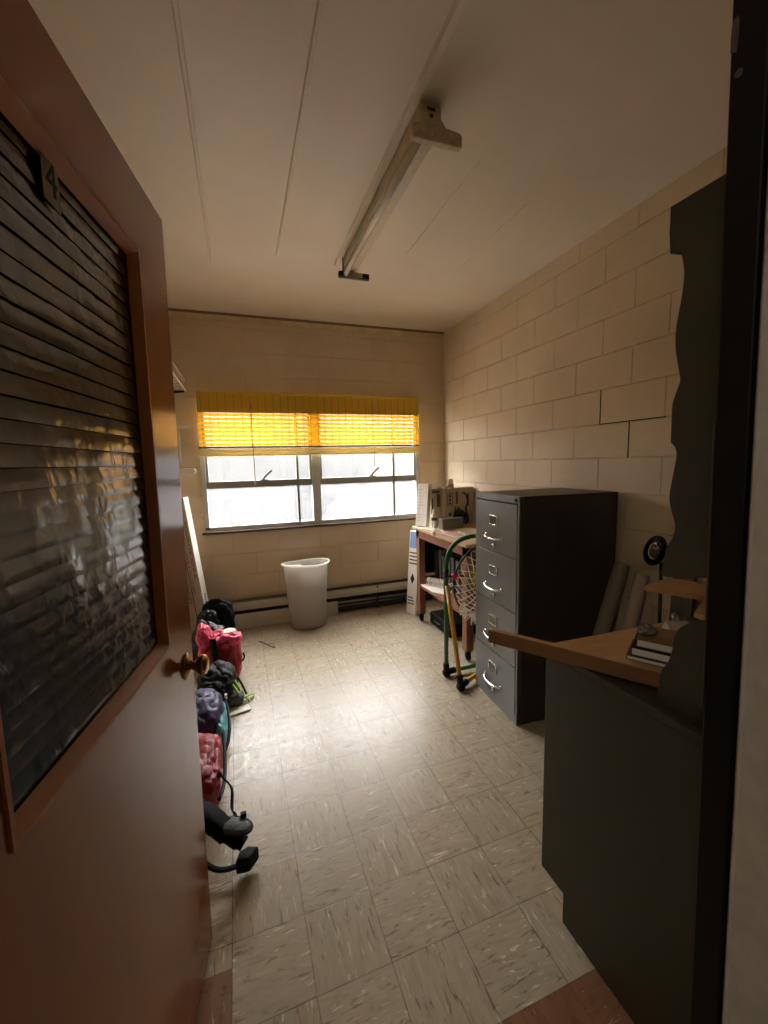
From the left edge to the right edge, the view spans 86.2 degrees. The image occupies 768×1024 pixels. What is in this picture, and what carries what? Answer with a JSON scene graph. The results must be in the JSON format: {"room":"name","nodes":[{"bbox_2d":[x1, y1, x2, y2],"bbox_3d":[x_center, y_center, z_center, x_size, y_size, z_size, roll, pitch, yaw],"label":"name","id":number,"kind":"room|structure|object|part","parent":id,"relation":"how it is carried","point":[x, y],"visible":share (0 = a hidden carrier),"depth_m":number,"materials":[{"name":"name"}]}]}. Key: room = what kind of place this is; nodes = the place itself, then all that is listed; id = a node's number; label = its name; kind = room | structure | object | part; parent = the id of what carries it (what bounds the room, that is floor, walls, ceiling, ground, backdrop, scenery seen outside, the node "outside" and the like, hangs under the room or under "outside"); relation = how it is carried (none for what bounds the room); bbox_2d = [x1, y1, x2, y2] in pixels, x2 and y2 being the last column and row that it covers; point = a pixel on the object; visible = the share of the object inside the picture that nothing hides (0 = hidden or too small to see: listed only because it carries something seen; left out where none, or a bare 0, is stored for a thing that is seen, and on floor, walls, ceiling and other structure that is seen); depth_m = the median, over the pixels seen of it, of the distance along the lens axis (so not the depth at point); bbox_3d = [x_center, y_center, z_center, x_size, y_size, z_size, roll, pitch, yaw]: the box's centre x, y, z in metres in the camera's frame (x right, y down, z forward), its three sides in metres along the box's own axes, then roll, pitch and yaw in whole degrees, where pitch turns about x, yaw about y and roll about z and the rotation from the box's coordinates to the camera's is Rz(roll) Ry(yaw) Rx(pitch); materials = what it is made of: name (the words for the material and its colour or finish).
{"room":"school office","nodes":[
{"label":"school office","id":0,"kind":"room"},
{"bbox_2d":[169,317,443,600],"bbox_3d":[-0.656,-0.390,4.113,3.099,2.834,0.200,-4,7,-19],"label":"wall","id":1,"kind":"structure","parent":0,"point":[210,355],"depth_m":3.93,"materials":[{"name":"beige brick"}]},
{"bbox_2d":[168,308,443,338],"bbox_3d":[-0.701,-1.740,3.828,2.799,0.040,0.022,-4,7,-19],"label":"trim","id":2,"kind":"structure","parent":1,"relation":"attached to","point":[170,313],"depth_m":3.79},
{"bbox_2d":[196,405,418,534],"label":"window","id":3,"kind":"structure","parent":1,"relation":"in","point":[315,479],"depth_m":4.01,"materials":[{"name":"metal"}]},
{"bbox_3d":[-1.169,-0.643,3.841,0.955,0.703,0.035,-4,7,-19],"label":"sash frame","id":4,"kind":"part","parent":3,"relation":"part of","materials":[{"name":"silver metal"}]},
{"bbox_3d":[-1.159,-0.270,3.884,0.955,0.065,0.040,-4,7,-19],"label":"meeting rail","id":5,"kind":"part","parent":3,"relation":"part of","materials":[{"name":"silver metal"}]},
{"bbox_3d":[-1.102,-0.344,3.853,0.113,0.116,0.044,-4,7,-19],"label":"latch handle","id":6,"kind":"part","parent":3,"relation":"part of","materials":[{"name":"silver metal"}]},
{"bbox_2d":[196,391,419,485],"bbox_3d":[-0.631,-0.694,3.927,2.120,0.840,0.057,-4,7,-19],"label":"bamboo blind","id":7,"kind":"object","parent":3,"relation":"attached to","point":[220,403],"visible":1,"depth_m":3.86,"materials":[{"name":"yellow wood"}]},
{"bbox_3d":[-1.186,-0.604,3.720,0.013,0.740,0.013,-7,9,-41],"label":"pull cord","id":8,"kind":"part","parent":7,"relation":"part of","materials":[{"name":"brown fabric"}]},
{"bbox_3d":[-0.100,-0.746,4.083,0.008,0.600,0.006,-4,7,-19],"label":"pull cord","id":9,"kind":"part","parent":7,"relation":"part of","materials":[{"name":"brown fabric"}]},
{"bbox_3d":[-0.624,0.133,4.069,2.165,0.019,0.038,-4,7,-19],"label":"sill","id":10,"kind":"part","parent":3,"relation":"part of","materials":[{"name":"brown wood"}]},
{"bbox_3d":[-0.159,-0.710,4.187,1.025,0.703,0.035,-4,7,-19],"label":"sash frame","id":11,"kind":"part","parent":3,"relation":"part of","materials":[{"name":"silver metal"}]},
{"bbox_3d":[-0.149,-0.336,4.230,1.025,0.065,0.040,-4,7,-19],"label":"meeting rail","id":12,"kind":"part","parent":3,"relation":"part of","materials":[{"name":"silver metal"}]},
{"bbox_3d":[-0.101,-0.410,4.196,0.113,0.116,0.044,-4,7,-19],"label":"latch handle","id":13,"kind":"part","parent":3,"relation":"part of","materials":[{"name":"silver metal"}]},
{"bbox_2d":[228,575,435,614],"bbox_3d":[-0.647,0.906,4.108,2.800,0.262,0.085,-4,7,-19],"label":"baseboard heater","id":14,"kind":"object","parent":1,"relation":"attached to","point":[352,597],"visible":0.44,"depth_m":4.22,"materials":[{"name":"grey metal"}]},
{"bbox_3d":[-0.659,0.911,4.143,2.800,0.245,0.011,-4,7,-19],"label":"plate","id":15,"kind":"part","parent":14,"relation":"part of","materials":[{"name":"grey metal"}]},
{"bbox_2d":[28,0,732,331],"bbox_3d":[-0.099,-1.632,2.093,2.999,0.114,3.897,-4,7,-19],"label":"ceiling","id":16,"kind":"structure","parent":0,"point":[261,136],"depth_m":1.63,"materials":[{"name":"paint"}]},
{"bbox_2d":[338,101,461,281],"bbox_3d":[0.000,-1.529,2.124,0.210,0.130,1.242,-4,7,-19],"label":"fluorescent light","id":17,"kind":"object","parent":16,"relation":"attached to","point":[426,129],"visible":1,"depth_m":1.79,"materials":[{"name":"metal"}]},
{"bbox_3d":[-0.190,-1.550,2.684,0.100,0.028,0.003,-4,7,-19],"label":"plate","id":18,"kind":"part","parent":17,"relation":"part of","materials":[{"name":"beige metal"}]},
{"bbox_2d":[194,598,633,1023],"bbox_3d":[0.057,1.422,1.191,3.900,0.100,6.700,-4,7,-19],"label":"floor","id":19,"kind":"structure","parent":0,"point":[395,811],"depth_m":1.61,"materials":[{"name":"tile"}]},
{"bbox_2d":[181,497,207,637],"bbox_3d":[-1.715,0.505,3.538,0.384,1.274,0.129,-1,7,6],"label":"board","id":20,"kind":"object","parent":19,"relation":"on","point":[197,593],"visible":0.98,"depth_m":3.50,"materials":[{"name":"white wood"}]},
{"bbox_2d":[191,619,224,660],"bbox_3d":[-1.349,0.985,3.131,0.290,0.369,0.250,-4,7,-19],"label":"jacket","id":21,"kind":"object","parent":19,"relation":"on","point":[213,626],"visible":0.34,"depth_m":3.06,"materials":[{"name":"black fabric"}]},
{"bbox_2d":[211,625,224,630],"bbox_3d":[-1.272,0.929,3.106,0.154,0.135,0.125,-4,7,-19],"label":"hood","id":22,"kind":"object","parent":21,"relation":"attached to","point":[213,627],"depth_m":3.09,"materials":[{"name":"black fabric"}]},
{"bbox_2d":[195,685,230,750],"bbox_3d":[-0.974,1.137,2.262,0.249,0.256,0.378,-4,7,-19],"label":"backpack","id":23,"kind":"object","parent":19,"relation":"on","point":[213,713],"visible":0.65,"depth_m":2.20,"materials":[{"name":"purple fabric"}]},
{"bbox_3d":[-0.897,1.169,2.259,0.072,0.169,0.313,-4,7,-19],"label":"panel","id":24,"kind":"part","parent":23,"relation":"part of","materials":[{"name":"teal fabric"}]},
{"bbox_2d":[196,598,235,628],"bbox_3d":[-1.382,0.922,3.375,0.304,0.438,0.266,-4,7,-19],"label":"backpack","id":25,"kind":"object","parent":19,"relation":"on","point":[218,611],"visible":0.52,"depth_m":3.32,"materials":[{"name":"black fabric"}]},
{"bbox_2d":[195,623,244,675],"bbox_3d":[-1.162,0.979,2.928,0.316,0.422,0.263,-4,7,-19],"label":"backpack","id":26,"kind":"object","parent":19,"relation":"on","point":[220,644],"visible":0.86,"depth_m":2.85,"materials":[{"name":"fabric"}]},
{"bbox_2d":[197,659,254,705],"bbox_3d":[-1.023,1.099,2.652,0.352,0.242,0.370,-4,7,-19],"label":"backpack","id":27,"kind":"object","parent":19,"relation":"on","point":[221,673],"visible":0.77,"depth_m":2.58,"materials":[{"name":"black fabric"}]},
{"bbox_3d":[-0.998,1.087,2.723,0.242,0.201,0.041,2,8,24],"label":"cord","id":28,"kind":"part","parent":27,"relation":"part of","materials":[{"name":"black fabric"}]},
{"bbox_2d":[198,731,258,873],"bbox_3d":[-0.761,1.204,1.752,0.276,0.236,0.707,-6,8,-31],"label":"backpack","id":29,"kind":"object","parent":19,"relation":"on","point":[232,831],"visible":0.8,"depth_m":1.59,"materials":[{"name":"fabric"}]},
{"bbox_2d":[229,704,250,716],"bbox_3d":[-0.894,1.227,2.541,0.124,0.010,0.068,-6,8,-31],"label":"slip","id":30,"kind":"object","parent":19,"relation":"on","point":[244,708],"visible":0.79,"depth_m":2.53,"materials":[{"name":"white paper"}]},
{"bbox_2d":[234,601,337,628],"bbox_3d":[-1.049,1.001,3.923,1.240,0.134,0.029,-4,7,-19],"label":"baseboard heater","id":31,"kind":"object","parent":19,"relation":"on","point":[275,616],"visible":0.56,"depth_m":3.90,"materials":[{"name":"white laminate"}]},
{"bbox_2d":[281,558,329,629],"bbox_3d":[-0.713,0.762,3.814,0.445,0.622,0.279,-3,7,-16],"label":"waste bin","id":32,"kind":"object","parent":19,"relation":"on","point":[306,579],"visible":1,"depth_m":3.73,"materials":[{"name":"white plastic"}]},
{"bbox_2d":[406,530,418,614],"bbox_3d":[0.305,0.601,4.083,0.120,0.831,0.144,5,9,43],"label":"carton","id":33,"kind":"object","parent":19,"relation":"on","point":[411,607],"visible":0.77,"depth_m":4.06,"materials":[{"name":"white cardboard"}]},
{"bbox_3d":[0.299,0.276,4.046,0.104,0.160,0.001,5,4,43],"label":"blue panel","id":34,"kind":"part","parent":33,"relation":"part of","materials":[{"name":"blue cardboard"}]},
{"bbox_2d":[412,523,475,660],"bbox_3d":[0.716,0.615,3.528,0.595,0.909,0.985,-4,7,-19],"label":"work table","id":35,"kind":"object","parent":19,"relation":"on","point":[426,543],"visible":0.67,"depth_m":3.41,"materials":[{"name":"brown wood"}]},
{"bbox_3d":[0.346,0.556,3.845,0.060,0.800,0.065,-4,7,-19],"label":"leg","id":36,"kind":"part","parent":35,"relation":"part of","materials":[{"name":"brown wood"}]},
{"bbox_2d":[416,484,431,526],"bbox_3d":[0.365,-0.065,3.785,0.125,0.393,0.094,5,10,44],"label":"carton","id":37,"kind":"object","parent":35,"relation":"on","point":[424,490],"visible":1,"depth_m":3.75,"materials":[{"name":"white cardboard"}]},
{"bbox_2d":[419,526,438,530],"bbox_3d":[0.423,0.145,3.679,0.150,0.001,0.200,-5,8,-30],"label":"leaflet","id":38,"kind":"object","parent":35,"relation":"on","point":[429,527],"visible":0.71,"depth_m":3.66,"materials":[{"name":"white paper"}]},
{"bbox_2d":[431,509,436,527],"bbox_3d":[0.449,0.059,3.679,0.058,0.172,0.058,-4,7,-19],"label":"bottle","id":39,"kind":"object","parent":38,"relation":"on","point":[433,515],"visible":0.97,"depth_m":3.66,"materials":[{"name":"beige plastic"}]},
{"bbox_3d":[0.572,0.396,3.920,0.435,0.340,0.012,-4,7,-19],"label":"panel","id":40,"kind":"part","parent":35,"relation":"part of","materials":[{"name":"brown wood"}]},
{"bbox_2d":[430,482,440,524],"bbox_3d":[0.483,-0.078,3.835,0.100,0.400,0.065,-3,7,-15],"label":"carton","id":41,"kind":"object","parent":35,"relation":"on","point":[435,491],"visible":0.62,"depth_m":3.82,"materials":[{"name":"beige cardboard"}]},
{"bbox_2d":[421,584,451,594],"bbox_3d":[0.461,0.688,3.672,0.160,0.004,0.376,-6,8,-35],"label":"sheaf","id":42,"kind":"object","parent":35,"relation":"on","point":[431,588],"visible":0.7,"depth_m":3.65,"materials":[{"name":"white paper"}]},
{"bbox_2d":[434,551,439,578],"bbox_3d":[0.609,0.510,3.885,0.263,0.300,0.068,-4,7,-19],"label":"binder","id":43,"kind":"object","parent":35,"relation":"on","point":[436,553],"visible":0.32,"depth_m":3.83,"materials":[{"name":"grey plastic"}]},
{"bbox_2d":[442,555,444,579],"bbox_3d":[0.661,0.532,3.736,0.263,0.291,0.077,-4,7,-19],"label":"binder","id":44,"kind":"object","parent":35,"relation":"on","point":[443,556],"visible":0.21,"depth_m":3.70,"materials":[{"name":"grey plastic"}]},
{"bbox_2d":[439,549,452,578],"bbox_3d":[0.637,0.504,3.800,0.263,0.330,0.055,-4,7,-19],"label":"binder","id":45,"kind":"object","parent":35,"relation":"on","point":[441,552],"visible":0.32,"depth_m":3.75,"materials":[{"name":"grey plastic"}]},
{"bbox_2d":[439,517,462,529],"bbox_3d":[0.597,0.097,3.644,0.236,0.092,0.061,-5,8,-30],"label":"case","id":46,"kind":"object","parent":35,"relation":"on","point":[452,522],"visible":1,"depth_m":3.61,"materials":[{"name":"grey plastic"}]},
{"bbox_3d":[0.612,0.106,3.619,0.224,0.068,0.001,-5,8,-30],"label":"plate","id":47,"kind":"part","parent":46,"relation":"part of","materials":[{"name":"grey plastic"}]},
{"bbox_2d":[440,529,461,532],"bbox_3d":[0.571,0.163,3.499,0.150,0.002,0.200,-2,7,-2],"label":"leaflet","id":48,"kind":"object","parent":35,"relation":"on","point":[444,530],"visible":1,"depth_m":3.52,"materials":[{"name":"white paper"}]},
{"bbox_2d":[448,552,461,590],"bbox_3d":[0.692,0.516,3.643,0.263,0.339,0.050,-4,7,-19],"label":"binder","id":49,"kind":"object","parent":35,"relation":"on","point":[453,554],"visible":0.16,"depth_m":3.59,"materials":[{"name":"grey plastic"}]},
{"bbox_2d":[442,532,467,536],"bbox_3d":[0.583,0.181,3.345,0.150,0.002,0.200,-5,8,-25],"label":"leaflet","id":50,"kind":"object","parent":35,"relation":"on","point":[454,534],"visible":0.98,"depth_m":3.33,"materials":[{"name":"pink paper"}]},
{"bbox_2d":[441,479,472,523],"bbox_3d":[0.692,-0.102,3.868,0.305,0.430,0.120,-4,7,-21],"label":"carton","id":51,"kind":"object","parent":35,"relation":"on","point":[453,499],"visible":0.79,"depth_m":3.83,"materials":[{"name":"beige cardboard"}]},
{"bbox_2d":[456,560,460,596],"bbox_3d":[0.744,0.553,3.498,0.263,0.300,0.063,-4,7,-19],"label":"binder","id":52,"kind":"object","parent":35,"relation":"on","point":[458,561],"visible":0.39,"depth_m":3.44,"materials":[{"name":"grey plastic"}]},
{"bbox_2d":[453,492,468,523],"bbox_3d":[0.715,-0.037,3.801,0.157,0.302,0.063,-4,7,-19],"label":"power cable","id":53,"kind":"object","parent":35,"relation":"on","point":[458,513],"visible":0.77,"depth_m":3.81,"materials":[{"name":"black plastic"}]},
{"bbox_2d":[450,556,475,592],"bbox_3d":[0.715,0.539,3.579,0.263,0.311,0.073,-4,7,-19],"label":"binder","id":54,"kind":"object","parent":35,"relation":"on","point":[453,559],"visible":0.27,"depth_m":3.52,"materials":[{"name":"grey plastic"}]},
{"bbox_2d":[458,528,475,531],"bbox_3d":[0.757,0.153,3.541,0.200,0.001,0.150,5,9,42],"label":"leaflet","id":55,"kind":"object","parent":35,"relation":"on","point":[462,529],"visible":0.57,"depth_m":3.55,"materials":[{"name":"white paper"}]},
{"bbox_2d":[460,557,475,597],"bbox_3d":[0.769,0.547,3.422,0.263,0.330,0.070,-4,7,-19],"label":"binder","id":56,"kind":"object","parent":35,"relation":"on","point":[474,594],"visible":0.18,"depth_m":3.39,"materials":[{"name":"grey plastic"}]},
{"bbox_3d":[0.624,0.645,3.052,0.060,0.800,0.065,-4,7,-19],"label":"leg","id":57,"kind":"part","parent":35,"relation":"part of","materials":[{"name":"brown wood"}]},
{"bbox_2d":[430,609,475,637],"bbox_3d":[0.666,0.992,3.731,0.436,0.114,0.404,-4,7,-19],"label":"case","id":58,"kind":"object","parent":19,"relation":"on","point":[437,616],"visible":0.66,"depth_m":3.64,"materials":[{"name":"black plastic"}]},
{"bbox_2d":[442,534,475,690],"bbox_3d":[0.777,0.649,2.851,0.730,0.998,0.257,-4,7,-19],"label":"goal","id":59,"kind":"object","parent":19,"relation":"on","point":[462,683],"depth_m":2.79,"materials":[{"name":"green paint"}]},
{"bbox_3d":[0.468,0.810,2.756,0.033,0.609,0.211,-4,7,-19],"label":"yellow leg","id":60,"kind":"part","parent":59,"relation":"part of","materials":[{"name":"paint"}]},
{"bbox_3d":[0.733,0.708,2.875,0.470,0.210,0.070,-4,7,-19],"label":"gathered cord","id":61,"kind":"part","parent":59,"relation":"part of","materials":[{"name":"white fabric"}]},
{"bbox_3d":[0.672,0.442,2.764,0.146,0.297,0.026,-4,7,-19],"label":"rope coil","id":62,"kind":"part","parent":59,"relation":"part of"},
{"bbox_2d":[476,488,617,725],"bbox_3d":[0.963,0.526,2.562,0.689,1.307,0.470,-3,7,-16],"label":"filing cabinet","id":63,"kind":"object","parent":19,"relation":"on","point":[545,557],"visible":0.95,"depth_m":2.34,"materials":[{"name":"grey metal"}]},
{"bbox_3d":[0.660,1.050,2.546,0.039,0.029,0.202,-3,7,-16],"label":"handle","id":64,"kind":"part","parent":63,"relation":"part of","materials":[{"name":"silver metal"}]},
{"bbox_3d":[0.645,0.453,2.474,0.039,0.029,0.202,-3,7,-16],"label":"handle","id":65,"kind":"part","parent":63,"relation":"part of","materials":[{"name":"silver metal"}]},
{"bbox_3d":[0.638,0.148,2.437,0.039,0.029,0.202,-3,7,-16],"label":"handle","id":66,"kind":"part","parent":63,"relation":"part of","materials":[{"name":"silver metal"}]},
{"bbox_3d":[0.840,0.690,2.546,0.354,0.309,0.440,-3,7,-16],"label":"drawer","id":67,"kind":"part","parent":63,"relation":"part of","materials":[{"name":"grey metal"}]},
{"bbox_3d":[0.847,0.985,2.581,0.354,0.274,0.440,-3,7,-16],"label":"drawer","id":68,"kind":"part","parent":63,"relation":"part of","materials":[{"name":"grey metal"}]},
{"bbox_3d":[0.832,0.381,2.509,0.354,0.301,0.440,-3,7,-16],"label":"drawer","id":69,"kind":"part","parent":63,"relation":"part of","materials":[{"name":"grey metal"}]},
{"bbox_3d":[0.825,0.078,2.472,0.354,0.298,0.440,-3,7,-16],"label":"drawer","id":70,"kind":"part","parent":63,"relation":"part of","materials":[{"name":"grey metal"}]},
{"bbox_3d":[0.684,0.542,2.483,0.030,1.307,0.470,-3,7,-16],"label":"frame","id":71,"kind":"part","parent":63,"relation":"part of","materials":[{"name":"grey metal"}]},
{"bbox_2d":[488,174,725,1023],"bbox_3d":[1.076,0.308,1.246,1.321,2.048,0.678,-4,7,-19],"label":"desk","id":72,"kind":"object","parent":19,"relation":"on","point":[623,741],"visible":0.71,"depth_m":1.03,"materials":[{"name":"green paint"}]},
{"bbox_3d":[0.644,0.923,1.116,0.022,0.880,0.580,-4,7,-19],"label":"panel","id":73,"kind":"part","parent":72,"relation":"part of","materials":[{"name":"green paint"}]},
{"bbox_2d":[626,639,666,667],"bbox_3d":[0.774,0.398,1.129,0.170,0.012,0.125,4,9,38],"label":"book","id":74,"kind":"object","parent":72,"relation":"on","point":[629,656],"visible":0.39,"depth_m":1.11,"materials":[{"name":"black paper"}]},
{"bbox_2d":[631,633,670,662],"bbox_3d":[0.784,0.380,1.125,0.170,0.022,0.125,4,9,38],"label":"book","id":75,"kind":"object","parent":74,"relation":"on","point":[664,657],"visible":0.25,"depth_m":1.11,"materials":[{"name":"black paper"}]},
{"bbox_2d":[636,624,676,653],"bbox_3d":[0.800,0.357,1.126,0.170,0.021,0.125,4,9,38],"label":"book","id":76,"kind":"object","parent":75,"relation":"on","point":[663,640],"visible":0.25,"depth_m":1.12,"materials":[{"name":"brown paper"}]},
{"bbox_2d":[636,623,657,635],"bbox_3d":[0.740,0.328,1.146,0.051,0.034,0.043,-4,7,-19],"label":"wrapper","id":77,"kind":"object","parent":76,"relation":"on","point":[647,629],"visible":1,"depth_m":1.14,"materials":[{"name":"brown"}]},
{"bbox_2d":[661,621,688,630],"bbox_3d":[0.873,0.356,1.207,0.115,0.070,0.082,-4,7,-19],"label":"folded card","id":78,"kind":"object","parent":72,"relation":"on","point":[672,625],"visible":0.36,"depth_m":1.21,"materials":[{"name":"beige paper"}]},
{"bbox_2d":[644,579,705,619],"bbox_3d":[0.810,0.225,0.988,0.235,0.012,0.377,-4,7,-19],"label":"shelf","id":79,"kind":"object","parent":72,"relation":"attached to","point":[676,587],"depth_m":1.10,"materials":[{"name":"brown wood"}]},
{"bbox_2d":[671,612,692,622],"bbox_3d":[0.952,0.350,1.309,0.078,0.055,0.062,-4,7,-19],"label":"wrapper","id":80,"kind":"object","parent":72,"relation":"on","point":[675,616],"visible":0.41,"depth_m":1.31,"materials":[{"name":"brown"}]},
{"bbox_2d":[592,562,629,635],"bbox_3d":[1.204,0.745,2.310,0.398,0.917,0.080,-4,7,-21],"label":"tube","id":81,"kind":"object","parent":19,"relation":"on","point":[619,572],"visible":0.42,"depth_m":2.28,"materials":[{"name":"brown"}]},
{"bbox_2d":[622,573,649,629],"bbox_3d":[1.308,0.770,2.234,0.308,0.872,0.072,-5,8,-25],"label":"tube","id":82,"kind":"object","parent":19,"relation":"on","point":[636,599],"visible":0.38,"depth_m":2.21,"materials":[{"name":"beige cardboard"}]},
{"bbox_2d":[643,535,666,622],"bbox_3d":[1.396,0.669,2.116,0.090,1.107,0.132,-4,7,-19],"label":"mirror","id":83,"kind":"object","parent":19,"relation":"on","point":[654,550],"visible":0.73,"depth_m":2.07,"materials":[{"name":"black plastic"}]},
{"bbox_2d":[644,537,665,563],"bbox_3d":[1.372,0.196,2.078,0.091,0.140,0.005,3,8,33],"label":"mirror glass","id":84,"kind":"object","parent":83,"relation":"attached to","point":[655,547],"depth_m":2.08,"materials":[{"name":"grey"}]},
{"bbox_2d":[669,577,696,620],"bbox_3d":[1.495,0.714,2.091,0.062,1.020,0.105,-4,7,-19],"label":"panel","id":85,"kind":"object","parent":19,"relation":"on","point":[683,606],"visible":0.02,"depth_m":2.05,"materials":[{"name":"grey"}]},
{"bbox_2d":[443,146,726,631],"bbox_3d":[1.336,-0.281,2.799,0.201,2.834,3.997,-4,7,-19],"label":"wall","id":86,"kind":"structure","parent":0,"point":[569,377],"depth_m":2.54,"materials":[{"name":"beige brick"}]},
{"bbox_3d":[-1.496,-0.094,1.830,0.200,2.834,3.997,-4,7,-19],"label":"wall","id":87,"kind":"structure","parent":0,"visible":0},
{"bbox_2d":[172,361,185,392],"bbox_3d":[-1.622,-0.932,2.844,0.323,0.200,1.200,-4,7,-19],"label":"wire shelf","id":88,"kind":"object","parent":87,"relation":"attached to","point":[175,367],"visible":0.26,"depth_m":3.19,"materials":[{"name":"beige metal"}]},
{"bbox_3d":[-1.956,-0.608,3.403,0.012,1.100,0.032,-4,7,-19],"label":"upright","id":89,"kind":"object","parent":87,"relation":"attached to","visible":0},
{"bbox_2d":[176,426,188,428],"bbox_3d":[-1.810,-0.697,3.444,0.322,0.100,0.028,-4,7,-19],"label":"shelf bracket","id":90,"kind":"object","parent":89,"relation":"attached to","point":[177,427],"visible":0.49,"depth_m":3.47,"materials":[{"name":"beige ceramic"}]},
{"bbox_2d":[177,431,181,460],"bbox_3d":[-1.730,-0.558,3.471,0.019,0.256,0.004,-4,7,-19],"label":"upright","id":91,"kind":"object","parent":90,"relation":"hanging from","point":[178,434],"visible":1,"depth_m":3.47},
{"bbox_2d":[179,469,196,474],"bbox_3d":[-1.786,-0.342,3.491,0.352,0.150,0.028,-4,7,-19],"label":"shelf bracket","id":92,"kind":"object","parent":89,"relation":"attached to","point":[182,471],"visible":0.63,"depth_m":3.51,"materials":[{"name":"beige metal"}]},
{"bbox_3d":[0.547,0.012,0.523,2.799,2.834,0.180,-4,7,-19],"label":"wall","id":93,"kind":"structure","parent":0,"visible":0},
{"bbox_2d":[0,0,212,1023],"bbox_3d":[-0.512,0.361,0.727,0.160,2.129,0.930,-2,7,-8],"label":"door","id":94,"kind":"structure","parent":93,"relation":"in","point":[105,910],"depth_m":0.67,"materials":[{"name":"brown wood"}]},
{"bbox_3d":[-0.512,0.424,1.137,0.046,0.055,0.055,-2,7,-10],"label":"knob","id":95,"kind":"part","parent":94,"relation":"part of","materials":[{"name":"gold metal"}]},
{"bbox_2d":[690,0,767,1023],"bbox_3d":[0.133,0.335,0.415,1.257,2.240,0.222,-4,7,-19],"label":"trim","id":96,"kind":"structure","parent":93,"relation":"attached to","point":[730,975],"depth_m":0.60,"materials":[{"name":"brown wood"}]},
{"bbox_3d":[0.624,0.325,0.561,0.232,2.200,0.176,-4,7,-19],"label":"painted frame","id":97,"kind":"part","parent":96,"relation":"part of","materials":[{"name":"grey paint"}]},
{"label":"outside","id":98,"kind":"structure","parent":0,"visible":0},
{"bbox_3d":[-0.866,1.137,5.843,20.000,0.100,2.700,-4,7,-19],"label":"yard","id":99,"kind":"structure","parent":98,"visible":0},
{"bbox_2d":[208,494,312,525],"bbox_3d":[-2.683,0.475,5.858,3.360,1.300,0.060,-4,7,-19],"label":"railing","id":100,"kind":"object","parent":99,"relation":"on","point":[217,503],"visible":0.25,"depth_m":6.02,"materials":[{"name":"white metal"}]},
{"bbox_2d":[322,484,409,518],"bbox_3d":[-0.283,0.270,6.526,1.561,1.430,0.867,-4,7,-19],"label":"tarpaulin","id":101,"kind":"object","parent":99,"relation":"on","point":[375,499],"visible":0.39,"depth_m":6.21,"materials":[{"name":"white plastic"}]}
]}

